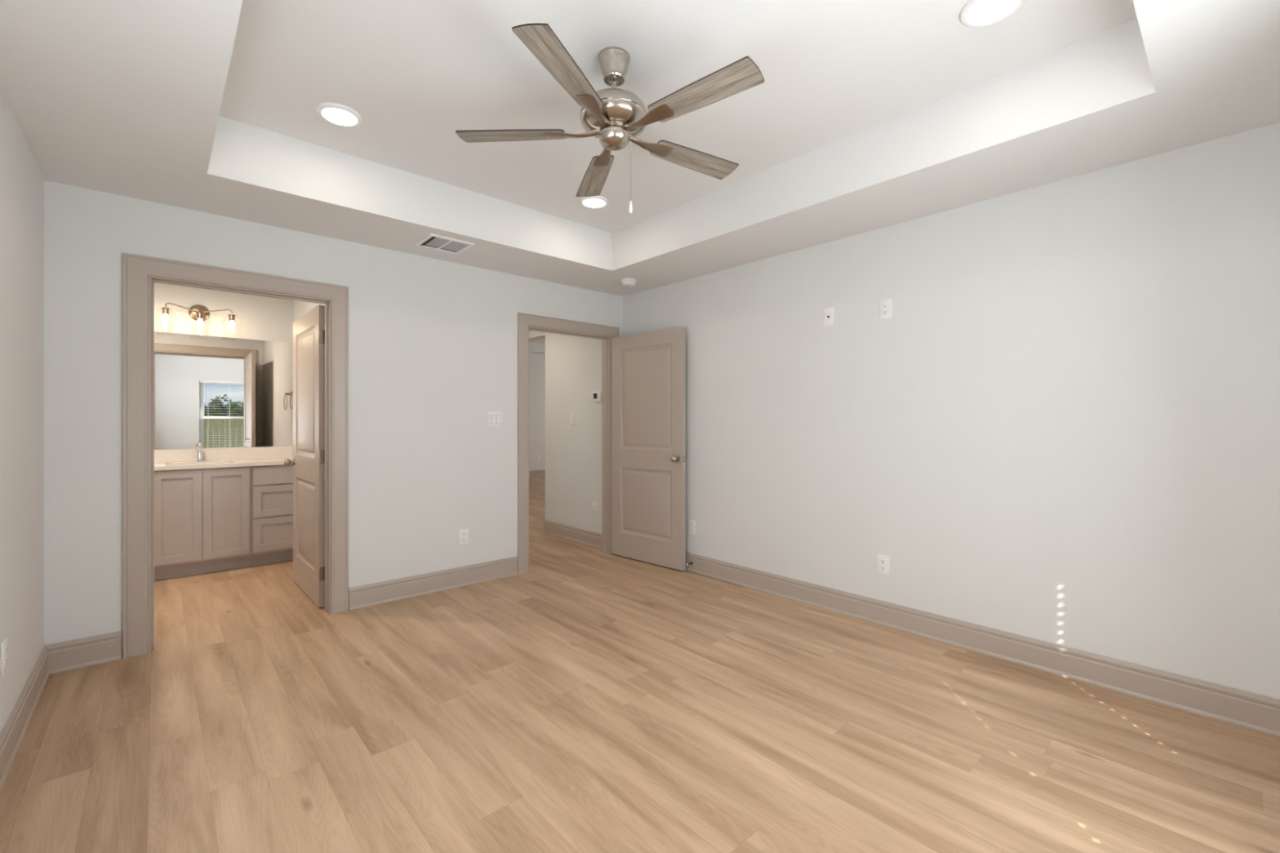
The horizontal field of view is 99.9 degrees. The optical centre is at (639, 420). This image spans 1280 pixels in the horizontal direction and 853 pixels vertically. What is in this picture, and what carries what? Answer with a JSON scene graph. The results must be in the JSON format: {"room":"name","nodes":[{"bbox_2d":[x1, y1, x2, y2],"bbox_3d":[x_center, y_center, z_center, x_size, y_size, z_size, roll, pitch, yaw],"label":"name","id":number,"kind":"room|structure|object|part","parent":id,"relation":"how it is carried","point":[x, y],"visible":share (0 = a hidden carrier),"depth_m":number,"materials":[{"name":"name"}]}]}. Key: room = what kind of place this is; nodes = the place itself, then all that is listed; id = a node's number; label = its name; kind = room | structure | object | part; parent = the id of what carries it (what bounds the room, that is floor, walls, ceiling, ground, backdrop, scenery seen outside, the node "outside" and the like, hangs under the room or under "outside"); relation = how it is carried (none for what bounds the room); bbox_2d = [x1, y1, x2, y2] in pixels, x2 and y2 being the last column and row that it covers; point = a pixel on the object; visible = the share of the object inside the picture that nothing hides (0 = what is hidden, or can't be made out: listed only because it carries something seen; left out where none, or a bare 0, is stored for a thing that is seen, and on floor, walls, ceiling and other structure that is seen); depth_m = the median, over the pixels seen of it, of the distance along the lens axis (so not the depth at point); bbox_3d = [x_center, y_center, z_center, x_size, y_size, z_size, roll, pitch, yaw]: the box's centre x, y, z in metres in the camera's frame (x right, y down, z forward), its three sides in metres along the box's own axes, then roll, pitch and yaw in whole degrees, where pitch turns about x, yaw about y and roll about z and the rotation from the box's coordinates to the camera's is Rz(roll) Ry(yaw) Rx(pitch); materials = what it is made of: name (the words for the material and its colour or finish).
{"room":"empty bedroom","nodes":[
{"label":"empty bedroom","id":0,"kind":"room"},
{"bbox_2d":[0,85,44,733],"bbox_3d":[-1.480,0.033,0.942,0.120,2.440,4.501,0,0,-42],"label":"wall","id":1,"kind":"structure","parent":0,"point":[21,180],"depth_m":2.18,"materials":[{"name":"paint"}]},
{"bbox_2d":[0,636,7,676],"bbox_3d":[-2.298,0.853,1.948,0.008,0.120,0.076,0,0,-42],"label":"wall outlet","id":2,"kind":"object","parent":1,"relation":"attached to","point":[4,644],"visible":1,"depth_m":1.93,"materials":[{"name":"white plastic"}]},
{"bbox_2d":[0,645,49,791],"bbox_3d":[-1.475,1.181,1.041,0.020,0.144,4.361,0,0,-42],"label":"baseboard","id":3,"kind":"structure","parent":1,"relation":"attached to","point":[12,733],"depth_m":2.14,"materials":[{"name":"paint"}]},
{"bbox_2d":[154,282,293,449],"bbox_3d":[-3.945,0.033,4.804,1.638,2.440,0.120,0,0,-42],"label":"wall","id":4,"kind":"structure","parent":0,"point":[262,317],"depth_m":4.88,"materials":[{"name":"paint"}]},
{"bbox_2d":[155,302,241,335],"bbox_3d":[-3.835,-0.879,4.686,0.578,0.291,0.202,0,0,-42],"label":"vanity light","id":5,"kind":"object","parent":4,"relation":"attached to","point":[198,313],"visible":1,"depth_m":4.72,"materials":[{"name":"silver metal"}]},
{"bbox_2d":[161,306,169,314],"bbox_3d":[-3.978,-0.921,4.512,0.053,0.058,0.053,0,0,-42],"label":"socket","id":6,"kind":"object","parent":5,"relation":"attached to","point":[165,309],"depth_m":4.50,"materials":[{"name":"gold metal"}]},
{"bbox_3d":[-3.978,-0.851,4.512,0.039,0.082,0.039,0,0,-42],"label":"bulb","id":7,"kind":"part","parent":5,"relation":"part of","materials":[{"name":"white glass"}]},
{"bbox_3d":[-3.930,-0.970,4.622,0.028,0.044,0.248,0,0,19],"label":"arm","id":8,"kind":"part","parent":5,"relation":"part of","materials":[{"name":"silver metal"}]},
{"bbox_2d":[195,311,204,319],"bbox_3d":[-3.811,-0.909,4.662,0.053,0.058,0.053,0,0,-42],"label":"socket","id":9,"kind":"object","parent":5,"relation":"attached to","point":[199,315],"depth_m":4.65,"materials":[{"name":"gold metal"}]},
{"bbox_3d":[-3.811,-0.839,4.662,0.039,0.082,0.039,0,0,-42],"label":"bulb","id":10,"kind":"part","parent":5,"relation":"part of","materials":[{"name":"white glass"}]},
{"bbox_3d":[-3.760,-0.970,4.775,0.245,0.044,0.028,0,0,-13],"label":"arm","id":11,"kind":"part","parent":5,"relation":"part of","materials":[{"name":"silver metal"}]},
{"bbox_2d":[228,314,235,320],"bbox_3d":[-3.647,-0.921,4.810,0.053,0.058,0.053,0,0,-42],"label":"socket","id":12,"kind":"object","parent":5,"relation":"attached to","point":[232,317],"depth_m":4.79,"materials":[{"name":"gold metal"}]},
{"bbox_3d":[-3.647,-0.851,4.810,0.039,0.082,0.039,0,0,-42],"label":"bulb","id":13,"kind":"part","parent":5,"relation":"part of","materials":[{"name":"white glass"}]},
{"bbox_2d":[154,331,293,449],"bbox_3d":[-3.903,-0.255,4.757,1.433,1.002,0.006,0,0,-42],"label":"wall mirror","id":14,"kind":"object","parent":4,"relation":"attached to","point":[214,392],"visible":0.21,"depth_m":4.86,"materials":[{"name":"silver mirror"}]},
{"bbox_2d":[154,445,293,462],"bbox_3d":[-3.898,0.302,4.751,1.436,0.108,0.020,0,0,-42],"label":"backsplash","id":15,"kind":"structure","parent":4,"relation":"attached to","point":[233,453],"depth_m":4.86,"materials":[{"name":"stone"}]},
{"bbox_2d":[293,300,324,320],"bbox_3d":[-2.633,0.033,4.495,0.100,2.440,2.094,0,0,-42],"label":"wall","id":16,"kind":"structure","parent":0,"point":[300,308],"depth_m":4.96,"materials":[{"name":"paint"}]},
{"bbox_2d":[289,391,293,409],"bbox_3d":[-3.279,-0.194,5.100,0.052,0.184,0.160,0,0,-42],"label":"towel ring","id":17,"kind":"object","parent":16,"relation":"attached to","point":[291,393],"visible":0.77,"depth_m":5.08,"materials":[{"name":"silver metal"}]},
{"bbox_2d":[44,180,622,657],"bbox_3d":[-1.591,0.033,3.947,3.974,2.440,0.115,0,0,-42],"label":"wall","id":18,"kind":"structure","parent":0,"point":[433,343],"depth_m":3.60,"materials":[{"name":"paint"}]},
{"bbox_2d":[44,631,120,674],"bbox_3d":[-2.832,1.181,2.740,0.274,0.144,0.020,0,0,-42],"label":"baseboard","id":19,"kind":"structure","parent":18,"relation":"attached to","point":[66,655],"depth_m":2.74,"materials":[{"name":"paint"}]},
{"bbox_2d":[122,253,348,658],"bbox_3d":[-2.365,0.185,3.237,1.074,2.136,0.132,0,0,-42],"label":"door frame","id":20,"kind":"structure","parent":18,"relation":"attached to","point":[136,268],"depth_m":2.95,"materials":[{"name":"paint"}]},
{"bbox_2d":[284,304,324,607],"bbox_3d":[-2.406,0.236,3.895,0.169,2.013,0.857,0,0,-43],"label":"door","id":21,"kind":"structure","parent":18,"relation":"in","point":[308,330],"depth_m":3.79,"materials":[{"name":"paint"}]},
{"bbox_3d":[-2.686,0.318,4.122,0.067,0.065,0.065,0,0,-43],"label":"knob","id":22,"kind":"part","parent":21,"relation":"part of","materials":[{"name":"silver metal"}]},
{"bbox_2d":[348,556,518,610],"bbox_3d":[-1.461,1.181,3.973,1.245,0.144,0.020,0,0,-42],"label":"baseboard","id":23,"kind":"structure","parent":18,"relation":"attached to","point":[375,593],"depth_m":3.90,"materials":[{"name":"paint"}]},
{"bbox_2d":[458,528,468,545],"bbox_3d":[-1.340,0.885,4.089,0.076,0.120,0.008,0,0,-42],"label":"wall outlet","id":24,"kind":"object","parent":18,"relation":"attached to","point":[463,533],"visible":1,"depth_m":4.09,"materials":[{"name":"white plastic"}]},
{"bbox_2d":[488,411,502,426],"bbox_3d":[-1.143,-0.011,4.265,0.122,0.120,0.010,0,0,-42],"label":"light switch","id":25,"kind":"object","parent":18,"relation":"attached to","point":[495,419],"visible":1,"depth_m":4.26,"materials":[{"name":"white plastic"}]},
{"bbox_2d":[517,312,619,573],"bbox_3d":[-0.636,0.185,4.793,1.070,2.136,0.132,0,0,-42],"label":"door frame","id":26,"kind":"structure","parent":18,"relation":"attached to","point":[525,321],"depth_m":4.56,"materials":[{"name":"paint"}]},
{"bbox_2d":[611,327,686,570],"bbox_3d":[0.057,0.234,4.740,0.864,2.013,0.169,0,0,43],"label":"door","id":27,"kind":"structure","parent":18,"relation":"in","point":[648,369],"depth_m":4.70,"materials":[{"name":"paint"}]},
{"bbox_3d":[0.286,0.316,4.456,0.065,0.065,0.067,0,0,43],"label":"knob","id":28,"kind":"part","parent":27,"relation":"part of","materials":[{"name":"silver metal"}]},
{"bbox_2d":[528,342,545,471],"bbox_3d":[-2.414,-0.247,12.031,6.100,3.000,0.120,0,0,-42],"label":"wall","id":29,"kind":"structure","parent":0,"point":[536,360],"depth_m":12.04,"materials":[{"name":"paint"}]},
{"bbox_2d":[528,469,545,477],"bbox_3d":[-2.367,1.181,11.979,5.700,0.144,0.020,0,0,-42],"label":"baseboard","id":30,"kind":"structure","parent":29,"relation":"attached to","point":[532,473],"depth_m":12.03,"materials":[{"name":"paint"}]},
{"bbox_2d":[528,337,545,343],"bbox_3d":[-0.342,-1.807,9.847,5.939,0.120,6.700,0,0,-42],"label":"ceiling","id":31,"kind":"structure","parent":0,"point":[540,340],"depth_m":11.78,"materials":[{"name":"paint"}]},
{"bbox_2d":[528,330,601,533],"bbox_3d":[-1.575,0.033,6.691,0.115,2.440,3.944,0,0,-42],"label":"wall","id":32,"kind":"structure","parent":0,"point":[573,364],"depth_m":5.63,"materials":[{"name":"paint"}]},
{"bbox_2d":[542,519,601,549],"bbox_3d":[-0.702,1.181,5.620,0.020,0.144,1.145,0,0,-42],"label":"baseboard","id":33,"kind":"structure","parent":32,"relation":"attached to","point":[593,539],"depth_m":5.60,"materials":[{"name":"paint"}]},
{"bbox_2d":[592,502,597,515],"bbox_3d":[-0.448,0.873,5.346,0.008,0.120,0.076,0,0,-42],"label":"wall outlet","id":34,"kind":"object","parent":32,"relation":"attached to","point":[594,504],"visible":1,"depth_m":5.34,"materials":[{"name":"white plastic"}]},
{"bbox_2d":[592,391,601,401],"bbox_3d":[-0.416,-0.237,5.295,0.030,0.104,0.132,0,0,-42],"label":"thermostat","id":35,"kind":"object","parent":32,"relation":"attached to","point":[597,396],"visible":0.77,"depth_m":5.28,"materials":[{"name":"white plastic"}]},
{"bbox_2d":[0,475,1279,852],"bbox_3d":[0.045,1.313,6.866,10.750,0.120,11.650,0,0,-42],"label":"floor","id":36,"kind":"structure","parent":0,"point":[587,700],"depth_m":2.13,"materials":[{"name":"brown wood"}]},
{"bbox_2d":[154,464,293,580],"bbox_3d":[-3.719,0.820,4.553,1.434,0.866,0.552,0,0,-42],"label":"vanity cabinet","id":37,"kind":"object","parent":36,"relation":"on","point":[211,519],"visible":0.55,"depth_m":4.44,"materials":[{"name":"paint"}]},
{"bbox_3d":[-3.655,0.761,4.251,0.304,0.728,0.018,0,0,-42],"label":"door","id":38,"kind":"part","parent":37,"relation":"part of","materials":[{"name":"paint"}]},
{"bbox_2d":[154,445,293,471],"bbox_3d":[-3.716,0.317,4.549,1.436,0.138,0.564,0,0,-42],"label":"countertop","id":39,"kind":"structure","parent":37,"relation":"on","point":[172,459],"depth_m":4.72,"materials":[{"name":"stone"}]},
{"bbox_2d":[195,442,203,461],"bbox_3d":[-3.807,0.274,4.653,0.054,0.163,0.154,0,0,-42],"label":"faucet","id":40,"kind":"object","parent":39,"relation":"on","point":[199,446],"visible":1,"depth_m":4.67,"materials":[{"name":"silver metal"}]},
{"bbox_3d":[-3.823,0.212,4.671,0.043,0.039,0.094,0,0,-42],"label":"handle","id":41,"kind":"part","parent":40,"relation":"part of","materials":[{"name":"silver metal"}]},
{"bbox_3d":[-3.796,0.251,4.641,0.030,0.052,0.120,0,0,-42],"label":"spout","id":42,"kind":"part","parent":40,"relation":"part of","materials":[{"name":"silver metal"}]},
{"bbox_3d":[-3.425,0.761,4.458,0.308,0.728,0.018,0,0,-42],"label":"door","id":43,"kind":"part","parent":37,"relation":"part of","materials":[{"name":"paint"}]},
{"bbox_3d":[-3.162,0.982,4.695,0.348,0.282,0.018,0,0,-42],"label":"drawer","id":44,"kind":"part","parent":37,"relation":"part of","materials":[{"name":"paint"}]},
{"bbox_3d":[-3.162,0.696,4.695,0.348,0.269,0.018,0,0,-42],"label":"drawer","id":45,"kind":"part","parent":37,"relation":"part of","materials":[{"name":"paint"}]},
{"bbox_3d":[-3.162,0.474,4.695,0.348,0.154,0.018,0,0,-42],"label":"drawer","id":46,"kind":"part","parent":37,"relation":"part of","materials":[{"name":"paint"}]},
{"bbox_2d":[0,0,1279,296],"bbox_3d":[-0.086,-1.397,2.273,3.974,0.420,4.616,0,0,-42],"label":"ceiling","id":47,"kind":"structure","parent":0,"point":[864,116],"depth_m":2.34,"materials":[{"name":"paint"}]},
{"bbox_2d":[315,102,362,127],"bbox_3d":[-1.455,-1.477,2.608,0.197,0.014,0.197,0,0,-42],"label":"recessed light","id":48,"kind":"object","parent":47,"relation":"in","point":[338,114],"visible":1,"depth_m":2.59,"materials":[{"name":"white plastic"}]},
{"bbox_2d":[322,107,356,124],"bbox_3d":[-1.455,-1.474,2.608,0.147,0.002,0.147,0,0,-1],"label":"diffuser","id":49,"kind":"object","parent":48,"relation":"attached to","point":[336,116],"depth_m":2.61,"materials":[{"name":"white plastic"}]},
{"bbox_2d":[414,233,475,254],"bbox_3d":[-1.313,-1.183,3.614,0.296,0.010,0.284,0,0,-42],"label":"ceiling vent","id":50,"kind":"object","parent":47,"relation":"in","point":[434,242],"visible":1,"depth_m":3.60,"materials":[{"name":"white plastic"}]},
{"bbox_2d":[579,195,608,208],"bbox_3d":[-0.310,-1.477,3.641,0.197,0.014,0.197,0,0,-42],"label":"recessed light","id":51,"kind":"object","parent":47,"relation":"in","point":[593,202],"visible":0.99,"depth_m":3.63,"materials":[{"name":"white plastic"}]},
{"bbox_2d":[582,198,604,207],"bbox_3d":[-0.310,-1.474,3.641,0.147,0.002,0.147,0,0,7],"label":"diffuser","id":52,"kind":"object","parent":51,"relation":"attached to","point":[588,202],"depth_m":3.64,"materials":[{"name":"white plastic"}]},
{"bbox_2d":[455,22,764,213],"bbox_3d":[-0.075,-1.165,2.199,1.231,0.637,1.232,0,0,-42],"label":"ceiling fan","id":53,"kind":"object","parent":47,"relation":"hanging from","point":[614,116],"visible":1,"depth_m":2.10,"materials":[{"name":"brown wood"}]},
{"bbox_3d":[-0.527,-1.177,2.219,0.444,0.006,0.127,0,10,3],"label":"blade","id":54,"kind":"part","parent":53,"relation":"part of","materials":[{"name":"brown wood"}]},
{"bbox_3d":[-0.255,-1.177,1.805,0.127,0.006,0.444,10,4,20],"label":"blade","id":55,"kind":"part","parent":53,"relation":"part of","materials":[{"name":"brown wood"}]},
{"bbox_3d":[-0.217,-1.177,2.606,0.127,0.006,0.444,-10,3,-15],"label":"blade","id":56,"kind":"part","parent":53,"relation":"part of","materials":[{"name":"brown wood"}]},
{"bbox_3d":[-0.041,-1.030,2.199,0.010,0.263,0.010,0,0,0],"label":"pull chain","id":57,"kind":"part","parent":53,"relation":"part of","materials":[{"name":"silver metal"}]},
{"bbox_3d":[0.247,-1.177,2.431,0.444,0.006,0.127,0,-10,-33],"label":"blade","id":58,"kind":"part","parent":53,"relation":"part of","materials":[{"name":"brown wood"}]},
{"bbox_3d":[0.223,-1.177,1.935,0.444,0.006,0.127,0,-9,39],"label":"blade","id":59,"kind":"part","parent":53,"relation":"part of","materials":[{"name":"brown wood"}]},
{"bbox_2d":[620,278,636,286],"bbox_3d":[-0.096,-1.163,4.556,0.140,0.050,0.140,0,0,-42],"label":"smoke detector","id":60,"kind":"object","parent":47,"relation":"attached to","point":[625,282],"visible":1,"depth_m":4.51,"materials":[{"name":"white plastic"}]},
{"bbox_3d":[-0.096,-1.180,4.556,0.140,0.016,0.140,0,0,-42],"label":"plate","id":61,"kind":"part","parent":60,"relation":"part of","materials":[{"name":"white plastic"}]},
{"bbox_2d":[960,0,1023,27],"bbox_3d":[1.258,-1.477,1.925,0.197,0.014,0.197,0,0,-42],"label":"recessed light","id":62,"kind":"object","parent":47,"relation":"in","point":[981,13],"visible":1,"depth_m":1.94,"materials":[{"name":"white plastic"}]},
{"bbox_2d":[967,0,1016,23],"bbox_3d":[1.258,-1.474,1.925,0.147,0.002,0.147,0,0,7],"label":"diffuser","id":63,"kind":"object","parent":62,"relation":"attached to","point":[979,11],"depth_m":1.93,"materials":[{"name":"white plastic"}]},
{"bbox_2d":[622,122,1279,699],"bbox_3d":[1.385,0.033,3.519,0.120,2.440,4.501,0,0,-42],"label":"wall","id":64,"kind":"structure","parent":0,"point":[1062,425],"depth_m":2.75,"materials":[{"name":"paint"}]},
{"bbox_2d":[688,519,695,534],"bbox_3d":[0.432,0.887,4.483,0.008,0.120,0.076,0,0,-42],"label":"wall outlet","id":65,"kind":"object","parent":64,"relation":"attached to","point":[691,523],"visible":1,"depth_m":4.48,"materials":[{"name":"white plastic"}]},
{"bbox_2d":[823,306,834,326],"bbox_3d":[1.250,-0.689,3.569,0.014,0.120,0.076,0,0,-42],"label":"cable plate","id":66,"kind":"object","parent":64,"relation":"attached to","point":[828,313],"visible":1,"depth_m":3.57,"materials":[{"name":"white plastic"}]},
{"bbox_2d":[876,554,889,576],"bbox_3d":[1.493,0.887,3.303,0.008,0.120,0.076,0,0,-42],"label":"wall outlet","id":67,"kind":"object","parent":64,"relation":"attached to","point":[882,561],"visible":1,"depth_m":3.30,"materials":[{"name":"white plastic"}]},
{"bbox_2d":[880,559,885,564],"bbox_3d":[1.491,0.866,3.302,0.002,0.028,0.035,0,0,-42],"label":"receptacle","id":68,"kind":"object","parent":67,"relation":"attached to","point":[882,561],"depth_m":3.30,"materials":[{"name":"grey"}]},
{"bbox_2d":[880,565,885,570],"bbox_3d":[1.491,0.907,3.302,0.002,0.028,0.035,0,0,-42],"label":"receptacle","id":69,"kind":"object","parent":67,"relation":"attached to","point":[882,567],"depth_m":3.30,"materials":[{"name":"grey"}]},
{"bbox_2d":[879,298,891,319],"bbox_3d":[1.502,-0.682,3.294,0.008,0.120,0.076,0,0,-42],"label":"wall outlet","id":70,"kind":"object","parent":64,"relation":"attached to","point":[885,305],"visible":1,"depth_m":3.29,"materials":[{"name":"white plastic"}]},
{"bbox_2d":[882,302,888,308],"bbox_3d":[1.500,-0.703,3.292,0.002,0.028,0.035,0,0,-42],"label":"receptacle","id":71,"kind":"object","parent":70,"relation":"attached to","point":[885,305],"depth_m":3.29,"materials":[{"name":"grey plastic"}]},
{"bbox_2d":[882,310,888,315],"bbox_3d":[1.500,-0.662,3.292,0.002,0.028,0.035,0,0,-42],"label":"receptacle","id":72,"kind":"object","parent":70,"relation":"attached to","point":[884,312],"depth_m":3.29,"materials":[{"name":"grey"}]},
{"bbox_2d":[685,551,1279,737],"bbox_3d":[1.286,1.181,3.524,0.020,0.144,4.361,0,0,-42],"label":"baseboard","id":73,"kind":"structure","parent":64,"relation":"attached to","point":[1246,709],"depth_m":2.73,"materials":[{"name":"paint"}]}
]}

